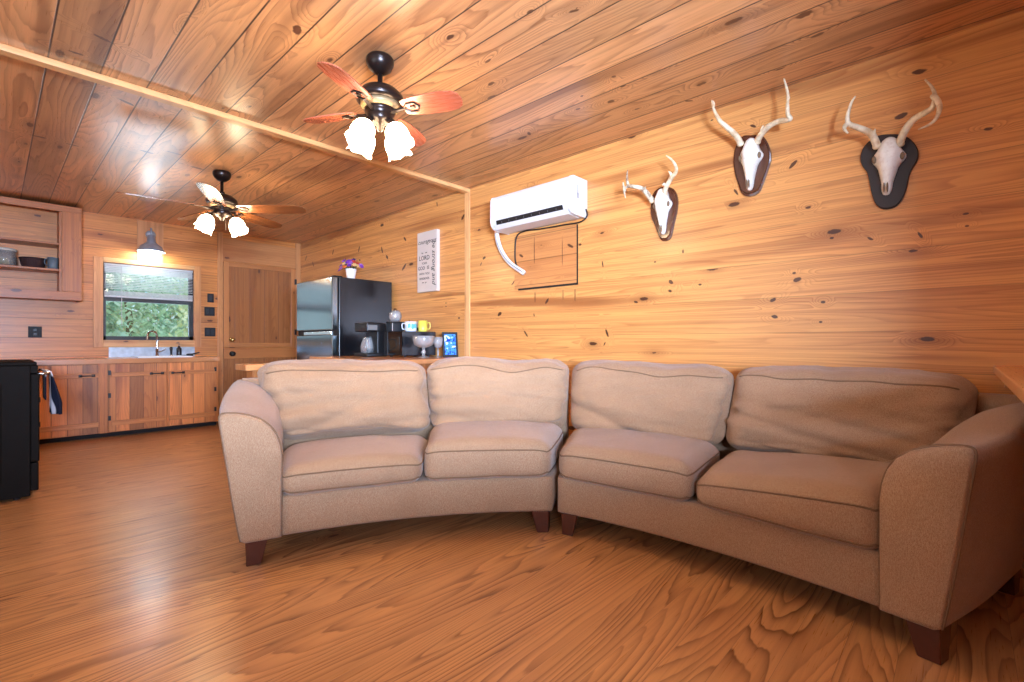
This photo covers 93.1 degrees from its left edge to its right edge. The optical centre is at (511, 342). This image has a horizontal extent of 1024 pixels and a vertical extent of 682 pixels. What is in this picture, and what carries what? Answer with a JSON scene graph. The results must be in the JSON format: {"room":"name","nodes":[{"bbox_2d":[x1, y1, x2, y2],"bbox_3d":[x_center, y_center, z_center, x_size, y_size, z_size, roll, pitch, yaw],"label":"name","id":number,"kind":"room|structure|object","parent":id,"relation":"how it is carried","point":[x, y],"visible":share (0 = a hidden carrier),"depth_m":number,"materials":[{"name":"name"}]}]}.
{"room":"cabin living room","nodes":[
{"label":"cabin living room","id":0,"kind":"room"},
{"bbox_2d":[0,204,294,358],"bbox_3d":[-4.517,-0.240,5.888,0.140,2.480,3.820,0,0,43],"label":"wall","id":1,"kind":"structure","parent":0,"point":[67,326],"depth_m":5.42,"materials":[{"name":"brown wood"}]},
{"bbox_2d":[28,326,41,337],"bbox_3d":[-5.084,-0.117,5.170,0.011,0.120,0.105,0,0,43],"label":"outlet plate","id":2,"kind":"object","parent":1,"relation":"attached to","point":[33,331],"visible":1,"depth_m":5.17,"materials":[{"name":"plastic"}]},
{"bbox_2d":[0,196,81,302],"bbox_3d":[-5.151,-0.951,4.884,0.304,0.998,1.206,0,0,43],"label":"wall shelf","id":3,"kind":"object","parent":1,"relation":"attached to","point":[68,245],"visible":1,"depth_m":5.12,"materials":[{"name":"brown wood"}]},
{"bbox_2d":[0,247,16,265],"bbox_3d":[-5.123,-0.868,4.888,0.194,0.180,0.194,0,0,43],"label":"glass canister","id":4,"kind":"object","parent":3,"relation":"on","point":[12,253],"visible":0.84,"depth_m":4.87,"materials":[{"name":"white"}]},
{"bbox_2d":[18,256,46,267],"bbox_3d":[-4.979,-0.831,5.041,0.213,0.105,0.214,0,0,43],"label":"bowl","id":5,"kind":"object","parent":3,"relation":"on","point":[24,260],"visible":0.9,"depth_m":4.97,"materials":[{"name":"brown ceramic"}]},
{"bbox_2d":[44,257,58,268],"bbox_3d":[-4.843,-0.838,5.097,0.091,0.120,0.114,0,0,43],"label":"cup","id":6,"kind":"object","parent":3,"relation":"on","point":[52,262],"visible":0.88,"depth_m":5.08,"materials":[{"name":"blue ceramic"}]},
{"bbox_2d":[93,256,200,346],"bbox_3d":[-4.396,-0.469,5.900,0.020,1.037,1.065,0,0,43],"label":"trim","id":7,"kind":"structure","parent":1,"relation":"attached to","point":[97,261],"depth_m":5.56,"materials":[{"name":"brown wood"}]},
{"bbox_2d":[103,262,192,339],"bbox_3d":[-4.441,-0.483,5.950,0.067,0.897,0.902,0,0,43],"label":"window","id":8,"kind":"structure","parent":1,"relation":"in","point":[115,299],"depth_m":5.92,"materials":[{"name":"clear glass"}]},
{"bbox_2d":[104,263,192,325],"bbox_3d":[-4.408,-0.564,5.919,0.037,0.728,0.878,0,0,43],"label":"window blind","id":9,"kind":"object","parent":8,"relation":"attached to","point":[110,266],"visible":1,"depth_m":5.88,"materials":[{"name":"white plastic"}]},
{"bbox_2d":[103,257,193,346],"bbox_3d":[-4.392,-0.469,5.904,0.020,1.037,0.902,0,0,43],"label":"trim","id":10,"kind":"structure","parent":1,"relation":"attached to","point":[106,343],"depth_m":5.86,"materials":[{"name":"brown wood"}]},
{"bbox_2d":[137,219,162,262],"bbox_3d":[-4.400,-1.234,5.902,0.012,0.493,0.260,0,0,43],"label":"trim","id":11,"kind":"structure","parent":1,"relation":"attached to","point":[143,226],"depth_m":5.88,"materials":[{"name":"brown wood"}]},
{"bbox_2d":[136,228,164,258],"bbox_3d":[-4.304,-1.190,5.785,0.288,0.378,0.280,0,0,43],"label":"wall lamp","id":12,"kind":"object","parent":1,"relation":"attached to","point":[151,249],"visible":1,"depth_m":5.74,"materials":[{"name":"metal"}]},
{"bbox_2d":[109,347,194,356],"bbox_3d":[-4.375,0.101,5.928,0.012,0.133,0.857,0,0,43],"label":"panel","id":13,"kind":"object","parent":1,"relation":"attached to","point":[113,351],"visible":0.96,"depth_m":5.85,"materials":[{"name":"metal"}]},
{"bbox_2d":[204,307,214,315],"bbox_3d":[-3.968,-0.414,6.364,0.012,0.115,0.120,0,0,43],"label":"switch plate","id":14,"kind":"object","parent":1,"relation":"attached to","point":[208,311],"visible":1,"depth_m":6.36,"materials":[{"name":"plastic"}]},
{"bbox_2d":[205,328,214,335],"bbox_3d":[-3.964,-0.144,6.369,0.012,0.115,0.125,0,0,43],"label":"switch plate","id":15,"kind":"object","parent":1,"relation":"attached to","point":[208,331],"visible":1,"depth_m":6.37,"materials":[{"name":"plastic"}]},
{"bbox_2d":[207,293,213,302],"bbox_3d":[-3.960,-0.592,6.373,0.012,0.115,0.075,0,0,43],"label":"switch plate","id":16,"kind":"object","parent":1,"relation":"attached to","point":[210,297],"visible":1,"depth_m":6.37,"materials":[{"name":"plastic"}]},
{"bbox_2d":[217,231,300,415],"bbox_3d":[-3.527,-0.240,6.829,0.022,2.480,1.095,0,0,43],"label":"trim","id":17,"kind":"structure","parent":1,"relation":"attached to","point":[219,234],"depth_m":6.44,"materials":[{"name":"brown wood"}]},
{"bbox_2d":[223,238,295,268],"bbox_3d":[-3.532,-1.250,6.826,0.018,0.300,0.965,0,0,43],"label":"trim","id":18,"kind":"structure","parent":1,"relation":"attached to","point":[239,251],"depth_m":6.79,"materials":[{"name":"brown wood"}]},
{"bbox_2d":[223,262,296,396],"bbox_3d":[-3.498,-0.048,6.801,0.104,2.075,0.965,0,0,43],"label":"door","id":19,"kind":"structure","parent":1,"relation":"in","point":[259,302],"depth_m":6.77,"materials":[{"name":"brown wood"}]},
{"bbox_2d":[0,421,1023,681],"bbox_3d":[-1.853,1.050,2.777,8.280,0.100,5.010,0,0,43],"label":"floor","id":20,"kind":"structure","parent":0,"point":[126,562],"depth_m":1.86,"materials":[{"name":"brown wood"}]},
{"bbox_2d":[0,359,50,500],"bbox_3d":[-3.549,0.561,3.155,0.755,0.878,0.767,0,0,43],"label":"range","id":21,"kind":"object","parent":20,"relation":"on","point":[19,379],"visible":0.89,"depth_m":3.07,"materials":[{"name":"black metal"}]},
{"bbox_2d":[0,359,36,365],"bbox_3d":[-3.574,0.134,3.129,0.755,0.023,0.695,0,0,43],"label":"cooktop","id":22,"kind":"object","parent":21,"relation":"in","point":[20,362],"depth_m":3.10,"materials":[{"name":"black ceramic"}]},
{"bbox_2d":[43,369,61,414],"bbox_3d":[-3.169,0.335,3.346,0.278,0.302,0.086,0,0,43],"label":"dish towel","id":23,"kind":"object","parent":21,"relation":"hanging from","point":[54,395],"visible":0.88,"depth_m":3.29,"materials":[{"name":"blue fabric"}]},
{"bbox_2d":[38,363,106,443],"bbox_3d":[-4.927,0.608,4.811,0.671,0.785,1.346,0,0,43],"label":"base cabinet","id":24,"kind":"object","parent":20,"relation":"on","point":[82,388],"visible":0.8,"depth_m":4.93,"materials":[{"name":"brown wood"}]},
{"bbox_2d":[0,356,219,364],"bbox_3d":[-4.603,0.192,5.206,0.665,0.047,2.425,0,0,43],"label":"countertop","id":25,"kind":"structure","parent":24,"relation":"on","point":[52,361],"depth_m":5.25,"materials":[{"name":"brown wood"}]},
{"bbox_2d":[146,330,164,355],"bbox_3d":[-4.294,0.007,5.801,0.130,0.320,0.222,0,0,21],"label":"kitchen faucet","id":26,"kind":"object","parent":25,"relation":"on","point":[157,351],"visible":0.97,"depth_m":5.87,"materials":[{"name":"silver metal"}]},
{"bbox_2d":[131,355,192,357],"bbox_3d":[-4.122,0.177,5.711,0.420,0.046,0.520,0,0,43],"label":"sink","id":27,"kind":"object","parent":25,"relation":"in","point":[174,355],"visible":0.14,"depth_m":5.61,"materials":[{"name":"silver metal"}]},
{"bbox_2d":[176,342,181,354],"bbox_3d":[-4.142,0.076,6.033,0.056,0.181,0.087,0,0,-33],"label":"soap dispenser","id":28,"kind":"object","parent":25,"relation":"on","point":[178,349],"visible":0.88,"depth_m":6.03,"materials":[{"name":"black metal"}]},
{"bbox_2d":[176,346,181,354],"bbox_3d":[-4.151,0.102,6.046,0.056,0.129,0.056,0,0,43],"label":"bottle","id":29,"kind":"object","parent":28,"relation":"attached to","point":[178,350],"depth_m":6.03,"materials":[{"name":"black plastic"}]},
{"bbox_2d":[106,361,217,436],"bbox_3d":[-4.112,0.608,5.684,0.671,0.785,1.042,0,0,43],"label":"base cabinet","id":30,"kind":"object","parent":20,"relation":"on","point":[150,396],"visible":1,"depth_m":5.45,"materials":[{"name":"brown wood"}]},
{"bbox_2d":[235,356,451,377],"bbox_3d":[-1.484,0.568,4.249,1.430,0.865,2.035,0,0,43],"label":"countertop","id":31,"kind":"structure","parent":20,"relation":"on","point":[252,369],"depth_m":4.06,"materials":[{"name":"brown wood"}]},
{"bbox_2d":[354,322,385,356],"bbox_3d":[-1.411,-0.034,4.825,0.270,0.335,0.234,0,0,43],"label":"coffee maker","id":32,"kind":"object","parent":31,"relation":"on","point":[374,331],"visible":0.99,"depth_m":4.78,"materials":[{"name":"black plastic"}]},
{"bbox_2d":[384,331,435,356],"bbox_3d":[-1.010,0.012,4.801,0.310,0.246,0.402,0,0,43],"label":"microwave","id":33,"kind":"object","parent":31,"relation":"on","point":[396,343],"visible":0.96,"depth_m":4.66,"materials":[{"name":"black plastic"}]},
{"bbox_2d":[386,321,404,331],"bbox_3d":[-1.150,-0.161,4.782,0.116,0.098,0.146,0,0,43],"label":"tin","id":34,"kind":"object","parent":33,"relation":"on","point":[391,325],"visible":0.87,"depth_m":4.74,"materials":[{"name":"metal"}]},
{"bbox_2d":[389,308,401,321],"bbox_3d":[-1.150,-0.277,4.782,0.124,0.132,0.124,0,0,43],"label":"glass jar","id":35,"kind":"object","parent":34,"relation":"on","point":[395,310],"visible":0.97,"depth_m":4.76,"materials":[{"name":"white"}]},
{"bbox_2d":[401,321,416,330],"bbox_3d":[-0.999,-0.161,4.759,0.124,0.098,0.123,0,0,43],"label":"mug","id":36,"kind":"object","parent":33,"relation":"on","point":[409,325],"visible":0.91,"depth_m":4.71,"materials":[{"name":"white ceramic"}]},
{"bbox_2d":[418,321,430,331],"bbox_3d":[-0.874,-0.166,4.792,0.101,0.108,0.101,0,0,43],"label":"mug","id":37,"kind":"object","parent":33,"relation":"on","point":[422,325],"visible":1,"depth_m":4.75,"materials":[{"name":"yellow ceramic"}]},
{"bbox_2d":[412,336,434,357],"bbox_3d":[-0.818,0.034,4.486,0.204,0.200,0.204,0,0,43],"label":"glass dish","id":38,"kind":"object","parent":31,"relation":"on","point":[414,338],"visible":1,"depth_m":4.44,"materials":[{"name":"white"}]},
{"bbox_2d":[412,336,434,347],"bbox_3d":[-0.818,-0.011,4.486,0.204,0.110,0.204,0,0,43],"label":"bowl","id":39,"kind":"object","parent":38,"relation":"on","point":[414,338],"depth_m":4.43,"materials":[{"name":"white"}]},
{"bbox_2d":[433,337,442,356],"bbox_3d":[-0.697,0.039,4.564,0.088,0.190,0.087,0,0,43],"label":"glass goblet","id":40,"kind":"object","parent":31,"relation":"on","point":[440,338],"visible":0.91,"depth_m":4.55,"materials":[{"name":"white"}]},
{"bbox_2d":[433,337,442,347],"bbox_3d":[-0.697,-0.004,4.564,0.088,0.105,0.087,0,0,43],"label":"bowl","id":41,"kind":"object","parent":40,"relation":"on","point":[441,338],"depth_m":4.54,"materials":[{"name":"white"}]},
{"bbox_2d":[442,332,457,356],"bbox_3d":[-0.609,0.016,4.719,0.150,0.242,0.124,0,0,-21],"label":"photo frame","id":42,"kind":"object","parent":31,"relation":"on","point":[450,341],"visible":1,"depth_m":4.69,"materials":[{"name":"black plastic"}]},
{"bbox_2d":[444,334,455,354],"bbox_3d":[-0.598,0.014,4.690,0.112,0.200,0.046,0,0,-21],"label":"picture","id":43,"kind":"object","parent":42,"relation":"attached to","point":[449,339],"depth_m":4.69},
{"bbox_2d":[297,275,391,359],"bbox_3d":[-1.920,0.150,5.533,0.860,1.700,0.714,0,0,43],"label":"refrigerator","id":44,"kind":"object","parent":20,"relation":"on","point":[329,309],"visible":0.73,"depth_m":5.21,"materials":[{"name":"black metal"}]},
{"bbox_2d":[337,258,363,277],"bbox_3d":[-1.752,-0.808,5.266,0.239,0.238,0.213,0,0,43],"label":"flower pot","id":45,"kind":"object","parent":44,"relation":"on","point":[350,272],"visible":0.99,"depth_m":5.23,"materials":[{"name":"white ceramic"}]},
{"bbox_2d":[218,356,568,565],"bbox_3d":[-0.530,0.544,2.848,2.132,0.912,1.049,0,0,-17],"label":"sectional sofa","id":46,"kind":"object","parent":20,"relation":"on","point":[308,444],"visible":0.99,"depth_m":2.54,"materials":[{"name":"beige fabric"}]},
{"bbox_2d":[257,359,429,439],"bbox_3d":[-1.003,0.327,2.957,0.989,0.457,0.293,0,0,-21],"label":"cushion","id":47,"kind":"object","parent":46,"relation":"on","point":[309,398],"depth_m":2.87,"materials":[{"name":"beige fabric"}]},
{"bbox_2d":[283,435,426,494],"bbox_3d":[-0.811,0.623,2.621,0.822,0.179,0.644,0,0,-21],"label":"seat cushion","id":48,"kind":"object","parent":46,"relation":"on","point":[358,464],"depth_m":2.38,"materials":[{"name":"beige fabric"}]},
{"bbox_2d":[424,421,562,480],"bbox_3d":[-0.064,0.595,2.792,0.834,0.237,0.640,0,0,-6],"label":"seat cushion","id":49,"kind":"object","parent":46,"relation":"on","point":[453,450],"depth_m":2.50,"materials":[{"name":"beige fabric"}]},
{"bbox_2d":[427,356,568,426],"bbox_3d":[-0.083,0.322,3.178,0.944,0.467,0.281,0,0,-6],"label":"cushion","id":50,"kind":"object","parent":46,"relation":"on","point":[465,391],"depth_m":3.08,"materials":[{"name":"beige fabric"}]},
{"bbox_2d":[558,360,1023,664],"bbox_3d":[1.059,0.556,2.397,2.254,0.887,1.060,0,0,43],"label":"sectional sofa","id":51,"kind":"object","parent":20,"relation":"on","point":[900,492],"visible":1,"depth_m":1.98,"materials":[{"name":"brown fabric"}]},
{"bbox_2d":[559,428,719,500],"bbox_3d":[0.595,0.606,2.610,0.883,0.219,0.641,0,0,35],"label":"seat cushion","id":52,"kind":"object","parent":51,"relation":"on","point":[645,464],"depth_m":2.36,"materials":[{"name":"beige fabric"}]},
{"bbox_2d":[571,360,733,444],"bbox_3d":[0.799,0.335,2.935,0.994,0.454,0.279,0,0,33],"label":"cushion","id":53,"kind":"object","parent":51,"relation":"on","point":[693,403],"depth_m":2.80,"materials":[{"name":"beige fabric"}]},
{"bbox_2d":[696,450,890,549],"bbox_3d":[1.226,0.603,2.045,0.858,0.224,0.678,0,0,43],"label":"seat cushion","id":54,"kind":"object","parent":51,"relation":"on","point":[833,499],"depth_m":1.84,"materials":[{"name":"beige fabric"}]},
{"bbox_2d":[726,365,977,461],"bbox_3d":[1.526,0.337,2.294,0.282,0.450,0.975,0,0,-41],"label":"cushion","id":55,"kind":"object","parent":51,"relation":"on","point":[870,414],"depth_m":2.19,"materials":[{"name":"beige fabric"}]},
{"bbox_2d":[993,366,1023,403],"bbox_3d":[1.824,0.551,1.429,0.525,0.897,1.680,0,0,43],"label":"countertop","id":56,"kind":"structure","parent":20,"relation":"on","point":[1012,377],"depth_m":1.54,"materials":[{"name":"brown wood"}]},
{"bbox_2d":[0,0,1023,243],"bbox_3d":[-1.853,-1.530,2.777,8.280,0.100,5.010,0,0,43],"label":"ceiling","id":57,"kind":"structure","parent":0,"point":[539,83],"depth_m":2.70,"materials":[{"name":"brown wood"}]},
{"bbox_2d":[117,169,306,236],"bbox_3d":[-2.556,-1.206,4.186,1.348,0.548,1.333,0,0,43],"label":"ceiling fan","id":58,"kind":"object","parent":57,"relation":"hanging from","point":[221,204],"visible":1,"depth_m":4.17,"materials":[{"name":"brown wood"}]},
{"bbox_2d":[0,43,469,192],"bbox_3d":[-2.037,-1.462,2.950,0.065,0.035,4.730,0,0,43],"label":"trim","id":59,"kind":"structure","parent":57,"relation":"attached to","point":[6,50],"depth_m":3.00,"materials":[{"name":"brown wood"}]},
{"bbox_2d":[303,51,462,161],"bbox_3d":[-0.685,-1.226,2.519,0.684,0.508,0.684,0,0,-29],"label":"ceiling fan","id":60,"kind":"object","parent":57,"relation":"hanging from","point":[380,102],"visible":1,"depth_m":2.46,"materials":[{"name":"brown wood"}]},
{"bbox_2d":[301,10,1023,435],"bbox_3d":[-0.191,-0.240,4.557,8.280,2.480,0.140,0,0,43],"label":"wall","id":61,"kind":"structure","parent":0,"point":[806,269],"depth_m":2.78,"materials":[{"name":"brown wood"}]},
{"bbox_2d":[417,229,439,292],"bbox_3d":[-0.875,-0.850,5.072,0.333,0.630,0.041,0,0,43],"label":"wall sign","id":62,"kind":"object","parent":61,"relation":"attached to","point":[428,242],"visible":1,"depth_m":5.04,"materials":[{"name":"white"}]},
{"bbox_2d":[465,192,469,356],"bbox_3d":[-0.429,-0.223,4.672,0.065,2.445,0.018,0,0,43],"label":"trim","id":63,"kind":"structure","parent":61,"relation":"attached to","point":[467,195],"depth_m":4.66,"materials":[{"name":"brown wood"}]},
{"bbox_2d":[490,175,587,274],"bbox_3d":[0.170,-0.917,3.970,0.954,0.670,0.226,0,0,43],"label":"air conditioner","id":64,"kind":"object","parent":61,"relation":"attached to","point":[562,200],"visible":1,"depth_m":3.83,"materials":[{"name":"white plastic"}]},
{"bbox_2d":[496,205,562,224],"bbox_3d":[0.138,-1.016,3.884,0.700,0.035,0.054,0,0,43],"label":"outlet","id":65,"kind":"object","parent":64,"relation":"attached to","point":[546,211],"depth_m":3.85,"materials":[{"name":"black plastic"}]},
{"bbox_2d":[515,224,576,288],"bbox_3d":[0.266,-0.700,4.028,0.660,0.460,0.009,0,0,43],"label":"panel","id":66,"kind":"object","parent":61,"relation":"attached to","point":[548,257],"depth_m":4.00,"materials":[{"name":"brown wood"}]},
{"bbox_2d":[518,224,577,290],"bbox_3d":[0.286,-0.694,4.009,0.625,0.473,0.011,0,0,43],"label":"trim","id":67,"kind":"structure","parent":61,"relation":"attached to","point":[569,284],"depth_m":3.89,"materials":[{"name":"brown wood"}]},
{"bbox_2d":[623,155,678,240],"bbox_3d":[0.948,-0.951,3.255,0.388,0.519,0.208,0,0,43],"label":"skull mount","id":68,"kind":"object","parent":61,"relation":"attached to","point":[664,201],"visible":1,"depth_m":3.25,"materials":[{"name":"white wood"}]},
{"bbox_2d":[711,78,792,196],"bbox_3d":[1.408,-1.175,2.824,0.442,0.582,0.211,0,0,43],"label":"skull mount","id":69,"kind":"object","parent":61,"relation":"attached to","point":[752,153],"visible":1,"depth_m":2.87,"materials":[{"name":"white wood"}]},
{"bbox_2d":[842,79,942,209],"bbox_3d":[1.847,-0.957,2.362,0.381,0.546,0.286,0,0,43],"label":"skull mount","id":70,"kind":"object","parent":61,"relation":"attached to","point":[888,160],"visible":1,"depth_m":2.43,"materials":[{"name":"black paint"}]},
{"bbox_2d":[900,152,904,158],"bbox_3d":[1.931,-0.928,2.399,0.021,0.038,0.023,0,0,43],"label":"socket","id":71,"kind":"object","parent":70,"relation":"attached to","point":[902,154],"depth_m":2.39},
{"label":"outside","id":72,"kind":"structure","parent":0,"visible":0},
{"bbox_3d":[-14.441,1.185,14.857,26.610,0.130,30.000,0,0,43],"label":"ground","id":73,"kind":"structure","parent":72,"visible":0},
{"bbox_2d":[106,295,141,334],"bbox_3d":[-13.251,-1.693,15.300,2.083,5.656,2.629,0,0,43],"label":"tree","id":74,"kind":"object","parent":73,"relation":"on","point":[117,315],"visible":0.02,"depth_m":15.71,"materials":[{"name":"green plant"}]},
{"bbox_2d":[106,267,142,335],"bbox_3d":[-8.421,-0.669,9.496,1.968,3.702,1.827,0,0,32],"label":"tree","id":75,"kind":"object","parent":73,"relation":"on","point":[111,305],"visible":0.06,"depth_m":9.75,"materials":[{"name":"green plant"}]},
{"bbox_2d":[106,270,182,336],"bbox_3d":[-9.888,-1.017,12.723,3.092,4.307,2.394,0,0,-36],"label":"tree","id":76,"kind":"object","parent":73,"relation":"on","point":[135,332],"visible":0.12,"depth_m":12.61,"materials":[{"name":"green plant"}]},
{"bbox_2d":[112,274,187,336],"bbox_3d":[-16.029,-1.618,19.485,4.386,5.873,9.646,0,0,43],"label":"tree","id":77,"kind":"object","parent":73,"relation":"on","point":[177,318],"visible":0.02,"depth_m":20.21,"materials":[{"name":"green plant"}]},
{"bbox_2d":[142,272,187,336],"bbox_3d":[-11.633,-1.714,17.604,2.808,5.758,3.052,0,0,43],"label":"tree","id":78,"kind":"object","parent":73,"relation":"on","point":[170,326],"visible":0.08,"depth_m":16.88,"materials":[{"name":"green plant"}]},
{"bbox_2d":[168,272,187,336],"bbox_3d":[-6.962,-0.844,11.457,1.751,3.994,2.106,0,0,43],"label":"tree","id":79,"kind":"object","parent":73,"relation":"on","point":[181,308],"visible":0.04,"depth_m":10.98,"materials":[{"name":"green plant"}]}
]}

